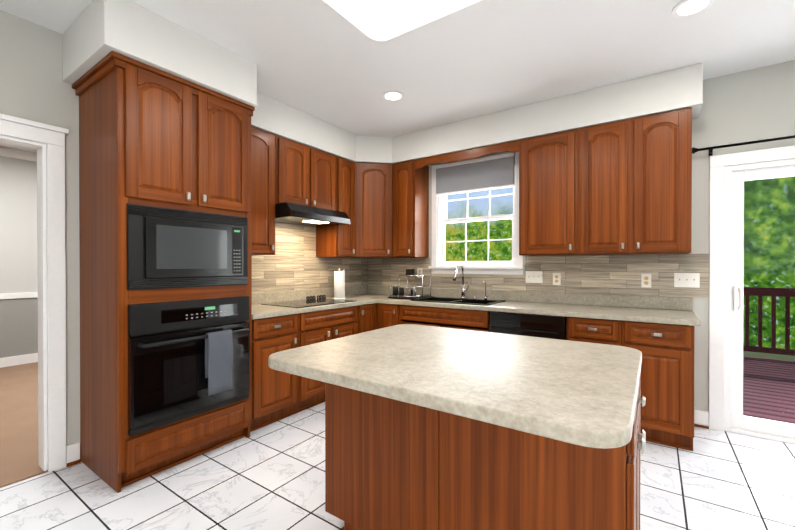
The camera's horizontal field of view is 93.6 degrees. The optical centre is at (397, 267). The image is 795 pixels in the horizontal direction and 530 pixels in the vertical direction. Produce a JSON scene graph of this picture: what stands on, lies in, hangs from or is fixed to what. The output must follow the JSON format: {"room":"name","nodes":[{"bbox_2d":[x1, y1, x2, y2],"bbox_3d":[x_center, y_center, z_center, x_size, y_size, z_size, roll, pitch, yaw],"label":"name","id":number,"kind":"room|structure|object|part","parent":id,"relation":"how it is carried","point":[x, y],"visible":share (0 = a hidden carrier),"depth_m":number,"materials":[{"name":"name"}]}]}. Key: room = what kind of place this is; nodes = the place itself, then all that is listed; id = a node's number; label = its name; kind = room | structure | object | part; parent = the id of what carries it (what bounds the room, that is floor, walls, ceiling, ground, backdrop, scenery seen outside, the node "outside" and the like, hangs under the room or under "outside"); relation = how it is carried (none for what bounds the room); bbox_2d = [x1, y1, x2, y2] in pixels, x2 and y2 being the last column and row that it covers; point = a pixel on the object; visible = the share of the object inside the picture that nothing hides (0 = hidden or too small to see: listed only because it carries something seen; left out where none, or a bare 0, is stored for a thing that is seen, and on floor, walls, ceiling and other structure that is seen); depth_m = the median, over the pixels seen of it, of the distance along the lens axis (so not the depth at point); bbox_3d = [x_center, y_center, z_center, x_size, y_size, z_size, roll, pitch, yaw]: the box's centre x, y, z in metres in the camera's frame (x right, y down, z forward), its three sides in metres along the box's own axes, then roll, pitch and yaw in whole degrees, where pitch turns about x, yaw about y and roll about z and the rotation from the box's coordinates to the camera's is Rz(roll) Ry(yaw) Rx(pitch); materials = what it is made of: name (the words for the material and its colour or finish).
{"room":"kitchen","nodes":[
{"label":"kitchen","id":0,"kind":"room"},
{"bbox_2d":[0,156,35,357],"bbox_3d":[-5.170,-0.118,4.410,0.154,2.740,6.500,0,0,35],"label":"wall","id":1,"kind":"structure","parent":0,"point":[18,256],"depth_m":4.75,"materials":[{"name":"paint"}]},
{"bbox_2d":[0,146,37,367],"bbox_3d":[-5.073,-0.117,4.343,0.090,2.740,6.200,0,0,35],"label":"trim","id":2,"kind":"structure","parent":1,"relation":"attached to","point":[25,358],"depth_m":4.74,"materials":[{"name":"white wood"}]},
{"bbox_2d":[0,362,47,487],"bbox_3d":[-3.628,1.277,3.354,3.600,0.062,6.200,0,0,35],"label":"floor","id":3,"kind":"structure","parent":0,"point":[18,423],"depth_m":2.99,"materials":[{"name":"beige wood"}]},
{"bbox_2d":[36,162,37,352],"bbox_3d":[-1.381,-0.114,3.650,0.005,2.740,3.110,0,0,35],"label":"wall","id":4,"kind":"structure","parent":0,"point":[36,162],"depth_m":4.90,"materials":[{"name":"paint"}]},
{"bbox_2d":[0,10,365,444],"bbox_3d":[-2.196,-0.107,2.360,0.120,2.740,6.500,0,0,35],"label":"wall","id":5,"kind":"structure","parent":0,"point":[34,86],"depth_m":2.33,"materials":[{"name":"beige paint"}]},
{"bbox_2d":[0,113,68,471],"bbox_3d":[-2.462,0.195,1.950,0.157,2.140,1.120,0,0,35],"label":"door frame","id":6,"kind":"structure","parent":5,"relation":"attached to","point":[51,263],"depth_m":2.31,"materials":[{"name":"white wood"}]},
{"bbox_2d":[251,127,274,254],"bbox_3d":[-1.324,-0.647,3.206,0.347,1.068,0.455,0,0,35],"label":"upper cabinet","id":7,"kind":"object","parent":5,"relation":"attached to","point":[262,192],"visible":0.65,"depth_m":3.19,"materials":[{"name":"brown wood"}]},
{"bbox_2d":[275,135,335,210],"bbox_3d":[-0.979,-0.879,3.706,0.347,0.610,0.760,0,0,35],"label":"upper cabinet","id":8,"kind":"object","parent":5,"relation":"attached to","point":[304,174],"visible":0.81,"depth_m":3.56,"materials":[{"name":"brown wood"}]},
{"bbox_2d":[275,202,350,226],"bbox_3d":[-0.903,-0.506,3.656,0.510,0.131,0.764,0,0,35],"label":"under-cabinet range hood","id":9,"kind":"object","parent":8,"relation":"attached to","point":[294,214],"visible":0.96,"depth_m":3.49,"materials":[{"name":"black metal"}]},
{"bbox_2d":[252,223,367,292],"bbox_3d":[-0.995,-0.169,3.985,0.008,0.805,2.100,0,0,35],"label":"tile backsplash","id":10,"kind":"structure","parent":5,"relation":"attached to","point":[294,262],"depth_m":3.91,"materials":[{"name":"tile"}]},
{"bbox_2d":[316,156,354,257],"bbox_3d":[-0.676,-0.652,4.147,0.347,1.068,0.303,0,0,35],"label":"upper cabinet","id":11,"kind":"object","parent":5,"relation":"attached to","point":[336,241],"visible":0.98,"depth_m":4.04,"materials":[{"name":"brown wood"}]},
{"bbox_2d":[0,402,794,529],"bbox_3d":[0.406,1.298,0.574,6.200,0.050,6.200,0,0,35],"label":"floor","id":12,"kind":"structure","parent":0,"point":[271,476],"depth_m":2.12,"materials":[{"name":"tile"}]},
{"bbox_2d":[72,51,254,492],"bbox_3d":[-1.567,0.042,2.571,0.671,2.440,0.876,0,0,35],"label":"tall cabinet","id":13,"kind":"object","parent":12,"relation":"on","point":[151,136],"visible":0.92,"depth_m":2.27,"materials":[{"name":"brown wood"}]},
{"bbox_2d":[127,203,247,289],"bbox_3d":[-1.476,-0.120,2.526,0.454,0.489,0.752,0,0,35],"label":"built-in microwave","id":14,"kind":"object","parent":13,"relation":"in","point":[171,248],"visible":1,"depth_m":2.33,"materials":[{"name":"black metal"}]},
{"bbox_2d":[128,296,249,435],"bbox_3d":[-1.499,0.577,2.546,0.658,0.740,0.746,0,0,35],"label":"wall oven","id":15,"kind":"object","parent":13,"relation":"in","point":[167,382],"visible":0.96,"depth_m":2.30,"materials":[{"name":"black glass"}]},
{"bbox_2d":[205,329,232,395],"bbox_3d":[-1.174,0.617,2.455,0.054,0.398,0.166,0,0,35],"label":"towel","id":16,"kind":"object","parent":15,"relation":"hanging from","point":[218,357],"visible":1,"depth_m":2.44,"materials":[{"name":"grey fabric"}]},
{"bbox_2d":[250,314,297,431],"bbox_3d":[-1.203,0.822,3.130,0.642,0.874,0.455,0,0,35],"label":"base cabinet","id":17,"kind":"object","parent":12,"relation":"on","point":[274,395],"visible":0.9,"depth_m":2.93,"materials":[{"name":"brown wood"}]},
{"bbox_2d":[292,306,356,413],"bbox_3d":[-0.857,0.819,3.632,0.642,0.874,0.760,0,0,35],"label":"base cabinet","id":18,"kind":"object","parent":12,"relation":"on","point":[314,327],"visible":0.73,"depth_m":3.35,"materials":[{"name":"brown wood"}]},
{"bbox_2d":[252,285,375,319],"bbox_3d":[-0.735,0.308,3.812,0.635,0.145,2.107,0,0,35],"label":"countertop","id":19,"kind":"structure","parent":18,"relation":"on","point":[259,311],"depth_m":3.63,"materials":[{"name":"beige stone"}]},
{"bbox_2d":[261,295,355,307],"bbox_3d":[-0.841,0.317,3.618,0.515,0.046,0.750,0,0,35],"label":"glass cooktop","id":20,"kind":"object","parent":19,"relation":"in","point":[306,303],"depth_m":3.58,"materials":[{"name":"black glass"}]},
{"bbox_3d":[-0.857,0.315,3.935,0.045,0.045,0.243,0,0,35],"label":"cooktop knob set","id":21,"kind":"part","parent":20,"relation":"part of","materials":[{"name":"black plastic"}]},
{"bbox_2d":[332,268,345,298],"bbox_3d":[-0.638,0.173,4.074,0.150,0.330,0.162,0,0,35],"label":"paper towel holder","id":22,"kind":"object","parent":19,"relation":"on","point":[339,284],"visible":0.98,"depth_m":4.03,"materials":[{"name":"white paper"}]},
{"bbox_2d":[357,303,375,333],"bbox_3d":[-0.552,0.817,4.075,0.642,0.874,0.312,0,0,35],"label":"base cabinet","id":23,"kind":"object","parent":12,"relation":"on","point":[366,317],"visible":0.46,"depth_m":3.88,"materials":[{"name":"brown wood"}]},
{"bbox_2d":[376,303,399,328],"bbox_3d":[-0.195,0.816,4.358,0.908,0.874,0.642,0,0,35],"label":"base cabinet","id":24,"kind":"object","parent":12,"relation":"on","point":[387,315],"visible":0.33,"depth_m":3.94,"materials":[{"name":"brown wood"}]},
{"bbox_2d":[400,305,491,331],"bbox_3d":[0.582,0.818,3.822,0.976,0.874,0.642,0,0,35],"label":"base cabinet","id":25,"kind":"object","parent":12,"relation":"on","point":[475,320],"visible":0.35,"depth_m":3.58,"materials":[{"name":"brown wood"}]},
{"bbox_2d":[345,285,700,325],"bbox_3d":[0.808,0.309,3.669,3.338,0.145,0.635,0,0,35],"label":"countertop","id":26,"kind":"structure","parent":25,"relation":"on","point":[664,310],"depth_m":3.29,"materials":[{"name":"beige stone"}]},
{"bbox_2d":[388,269,432,299],"bbox_3d":[0.147,0.177,4.183,0.350,0.320,0.400,0,0,35],"label":"dish rack","id":27,"kind":"object","parent":26,"relation":"on","point":[407,295],"visible":1,"depth_m":4.11,"materials":[{"name":"silver metal"}]},
{"bbox_2d":[411,296,505,324],"bbox_3d":[0.614,0.414,3.796,0.826,0.230,0.496,0,0,35],"label":"double-bowl sink","id":28,"kind":"object","parent":26,"relation":"in","point":[475,301],"visible":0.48,"depth_m":3.83,"materials":[{"name":"black metal"}]},
{"bbox_2d":[453,264,468,298],"bbox_3d":[0.664,0.145,3.875,0.111,0.367,0.261,0,0,35],"label":"chrome pull-down faucet","id":29,"kind":"object","parent":26,"relation":"on","point":[463,285],"visible":1,"depth_m":3.95,"materials":[{"name":"silver metal"}]},
{"bbox_2d":[325,371,644,529],"bbox_3d":[0.347,0.830,1.693,1.250,0.874,0.672,0,0,35],"label":"base cabinet","id":30,"kind":"object","parent":12,"relation":"on","point":[391,464],"depth_m":1.37,"materials":[{"name":"brown wood"}]},
{"bbox_2d":[268,324,641,448],"bbox_3d":[0.259,0.372,1.563,1.260,0.040,1.050,0,0,35],"label":"countertop","id":31,"kind":"structure","parent":30,"relation":"on","point":[584,394],"depth_m":1.24,"materials":[{"name":"beige stone"}]},
{"bbox_2d":[490,311,565,339],"bbox_3d":[1.233,0.823,3.357,0.610,0.870,0.610,0,0,35],"label":"dishwasher","id":32,"kind":"object","parent":12,"relation":"on","point":[544,326],"visible":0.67,"depth_m":3.09,"materials":[{"name":"black metal"}]},
{"bbox_2d":[566,317,621,345],"bbox_3d":[1.653,0.822,3.085,0.376,0.874,0.642,0,0,35],"label":"base cabinet","id":33,"kind":"object","parent":12,"relation":"on","point":[599,331],"visible":0.23,"depth_m":2.83,"materials":[{"name":"brown wood"}]},
{"bbox_2d":[622,321,694,450],"bbox_3d":[1.982,0.824,2.858,0.420,0.874,0.642,0,0,35],"label":"base cabinet","id":34,"kind":"object","parent":12,"relation":"on","point":[667,385],"visible":0.81,"depth_m":2.59,"materials":[{"name":"brown wood"}]},
{"bbox_2d":[0,0,794,152],"bbox_3d":[-1.076,-1.523,1.580,10.100,0.100,6.500,0,0,35],"label":"ceiling","id":35,"kind":"structure","parent":0,"point":[323,60],"depth_m":2.51,"materials":[{"name":"white paint"}]},
{"bbox_2d":[62,0,702,165],"bbox_3d":[0.135,-1.330,2.659,3.370,0.297,3.052,0,0,35],"label":"soffit bulkhead","id":36,"kind":"object","parent":35,"relation":"attached to","point":[95,32],"visible":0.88,"depth_m":2.89,"materials":[{"name":"paint"}]},
{"bbox_2d":[415,140,518,169],"bbox_3d":[0.665,-1.132,3.786,1.133,0.105,0.019,0,0,35],"label":"window valance","id":37,"kind":"object","parent":36,"relation":"attached to","point":[513,146],"visible":1,"depth_m":3.74,"materials":[{"name":"brown wood"}]},
{"bbox_2d":[382,90,403,100],"bbox_3d":[-0.038,-1.477,3.209,0.190,0.008,0.190,0,0,35],"label":"recessed light","id":38,"kind":"object","parent":35,"relation":"in","point":[392,95],"visible":1,"depth_m":3.19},
{"bbox_2d":[323,0,480,40],"bbox_3d":[0.208,-1.436,1.752,1.240,0.074,0.620,0,0,35],"label":"ceiling light","id":39,"kind":"object","parent":35,"relation":"attached to","point":[381,20],"visible":1,"depth_m":2.05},
{"bbox_2d":[672,0,714,17],"bbox_3d":[1.662,-1.471,2.099,0.190,0.008,0.190,0,0,35],"label":"recessed light","id":40,"kind":"object","parent":35,"relation":"in","point":[684,8],"visible":1,"depth_m":2.10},
{"bbox_2d":[368,60,794,411],"bbox_3d":[2.270,-0.111,3.138,6.350,2.740,0.150,0,0,35],"label":"wall","id":41,"kind":"structure","parent":0,"point":[756,104],"depth_m":2.88,"materials":[{"name":"beige paint"}]},
{"bbox_2d":[336,162,397,257],"bbox_3d":[-0.309,-0.654,4.450,0.608,1.068,0.608,0,0,35],"label":"upper cabinet","id":42,"kind":"object","parent":41,"relation":"attached to","point":[373,210],"visible":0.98,"depth_m":4.22,"materials":[{"name":"brown wood"}]},
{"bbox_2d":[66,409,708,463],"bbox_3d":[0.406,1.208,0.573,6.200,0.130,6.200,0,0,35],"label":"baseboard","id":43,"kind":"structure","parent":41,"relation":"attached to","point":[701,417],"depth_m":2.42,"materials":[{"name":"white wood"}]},
{"bbox_2d":[66,424,708,466],"bbox_3d":[0.164,1.252,2.674,4.574,0.018,0.077,0,0,-7],"label":"baseboard","id":44,"kind":"structure","parent":41,"relation":"attached to","point":[79,460],"depth_m":2.41,"materials":[{"name":"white wood"}]},
{"bbox_2d":[393,160,428,257],"bbox_3d":[0.142,-0.653,4.297,0.303,1.068,0.347,0,0,35],"label":"upper cabinet","id":45,"kind":"object","parent":41,"relation":"attached to","point":[410,211],"visible":1,"depth_m":4.18,"materials":[{"name":"brown wood"}]},
{"bbox_2d":[428,152,524,274],"bbox_3d":[0.859,-0.553,4.075,1.080,1.246,0.205,0,0,35],"label":"double-hung window","id":46,"kind":"structure","parent":41,"relation":"in","point":[514,266],"depth_m":4.07,"materials":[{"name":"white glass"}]},
{"bbox_2d":[435,153,514,195],"bbox_3d":[0.809,-0.988,4.002,0.892,0.335,0.042,0,0,35],"label":"window shade","id":47,"kind":"object","parent":46,"relation":"attached to","point":[489,173],"visible":0.98,"depth_m":3.96,"materials":[{"name":"grey fabric"}]},
{"bbox_2d":[368,254,708,297],"bbox_3d":[1.026,0.060,3.897,3.436,0.349,0.009,0,0,35],"label":"tile backsplash","id":48,"kind":"structure","parent":41,"relation":"attached to","point":[586,274],"depth_m":3.43,"materials":[{"name":"tile"}]},
{"bbox_2d":[417,268,421,277],"bbox_3d":[0.264,0.062,4.414,0.070,0.116,0.006,0,0,35],"label":"duplex electrical outlet","id":49,"kind":"object","parent":48,"relation":"attached to","point":[419,271],"visible":0.81,"depth_m":4.41,"materials":[{"name":"white plastic"}]},
{"bbox_2d":[526,271,542,282],"bbox_3d":[1.340,0.091,3.667,0.162,0.116,0.016,0,0,35],"label":"switch plate","id":50,"kind":"object","parent":48,"relation":"attached to","point":[534,276],"visible":1,"depth_m":3.67,"materials":[{"name":"white plastic"}]},
{"bbox_2d":[553,273,560,284],"bbox_3d":[1.516,0.107,3.551,0.070,0.116,0.006,0,0,35],"label":"duplex electrical outlet","id":51,"kind":"object","parent":48,"relation":"attached to","point":[556,278],"visible":1,"depth_m":3.55,"materials":[{"name":"white plastic"}]},
{"bbox_2d":[641,274,650,287],"bbox_3d":[2.100,0.109,3.148,0.070,0.116,0.006,0,0,35],"label":"duplex electrical outlet","id":52,"kind":"object","parent":48,"relation":"attached to","point":[646,280],"visible":1,"depth_m":3.15,"materials":[{"name":"white plastic"}]},
{"bbox_2d":[674,273,699,287],"bbox_3d":[2.320,0.100,2.991,0.162,0.116,0.016,0,0,35],"label":"switch plate","id":53,"kind":"object","parent":48,"relation":"attached to","point":[692,280],"visible":1,"depth_m":2.99,"materials":[{"name":"white plastic"}]},
{"bbox_2d":[519,129,578,255],"bbox_3d":[1.406,-0.648,3.426,0.498,1.068,0.347,0,0,35],"label":"upper cabinet","id":54,"kind":"object","parent":41,"relation":"attached to","point":[548,195],"visible":0.94,"depth_m":3.29,"materials":[{"name":"brown wood"}]},
{"bbox_2d":[578,108,691,254],"bbox_3d":[1.926,-0.647,3.068,0.760,1.068,0.347,0,0,35],"label":"upper cabinet","id":55,"kind":"object","parent":41,"relation":"attached to","point":[634,186],"visible":1,"depth_m":2.92,"materials":[{"name":"brown wood"}]},
{"bbox_2d":[692,135,794,155],"bbox_3d":[3.240,-0.906,2.304,2.270,0.068,0.111,0,0,35],"label":"curtain rod","id":56,"kind":"object","parent":41,"relation":"attached to","point":[695,150],"visible":0.98,"depth_m":2.76,"materials":[{"name":"black metal"}]},
{"bbox_2d":[709,145,794,443],"bbox_3d":[3.287,0.198,2.404,1.980,2.130,0.208,0,0,35],"label":"sliding glass door","id":57,"kind":"structure","parent":41,"relation":"attached to","point":[726,254],"depth_m":2.86,"materials":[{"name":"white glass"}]},
{"label":"outside","id":58,"kind":"structure","parent":0,"visible":0},
{"bbox_2d":[445,176,794,349],"bbox_3d":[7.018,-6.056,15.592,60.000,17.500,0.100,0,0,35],"label":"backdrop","id":59,"kind":"structure","parent":58,"point":[768,236],"depth_m":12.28,"materials":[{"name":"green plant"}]},
{"bbox_2d":[727,287,794,443],"bbox_3d":[4.825,0.956,3.635,7.000,1.320,3.540,0,0,35],"label":"deck","id":60,"kind":"object","parent":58,"point":[778,389],"depth_m":4.67,"materials":[{"name":"brown wood"}]},
{"bbox_2d":[743,351,794,360],"bbox_3d":[8.182,2.735,17.326,60.000,0.100,29.800,0,0,35],"label":"ground","id":61,"kind":"structure","parent":58,"point":[769,355],"depth_m":11.54,"materials":[{"name":"green plant"}]}
]}

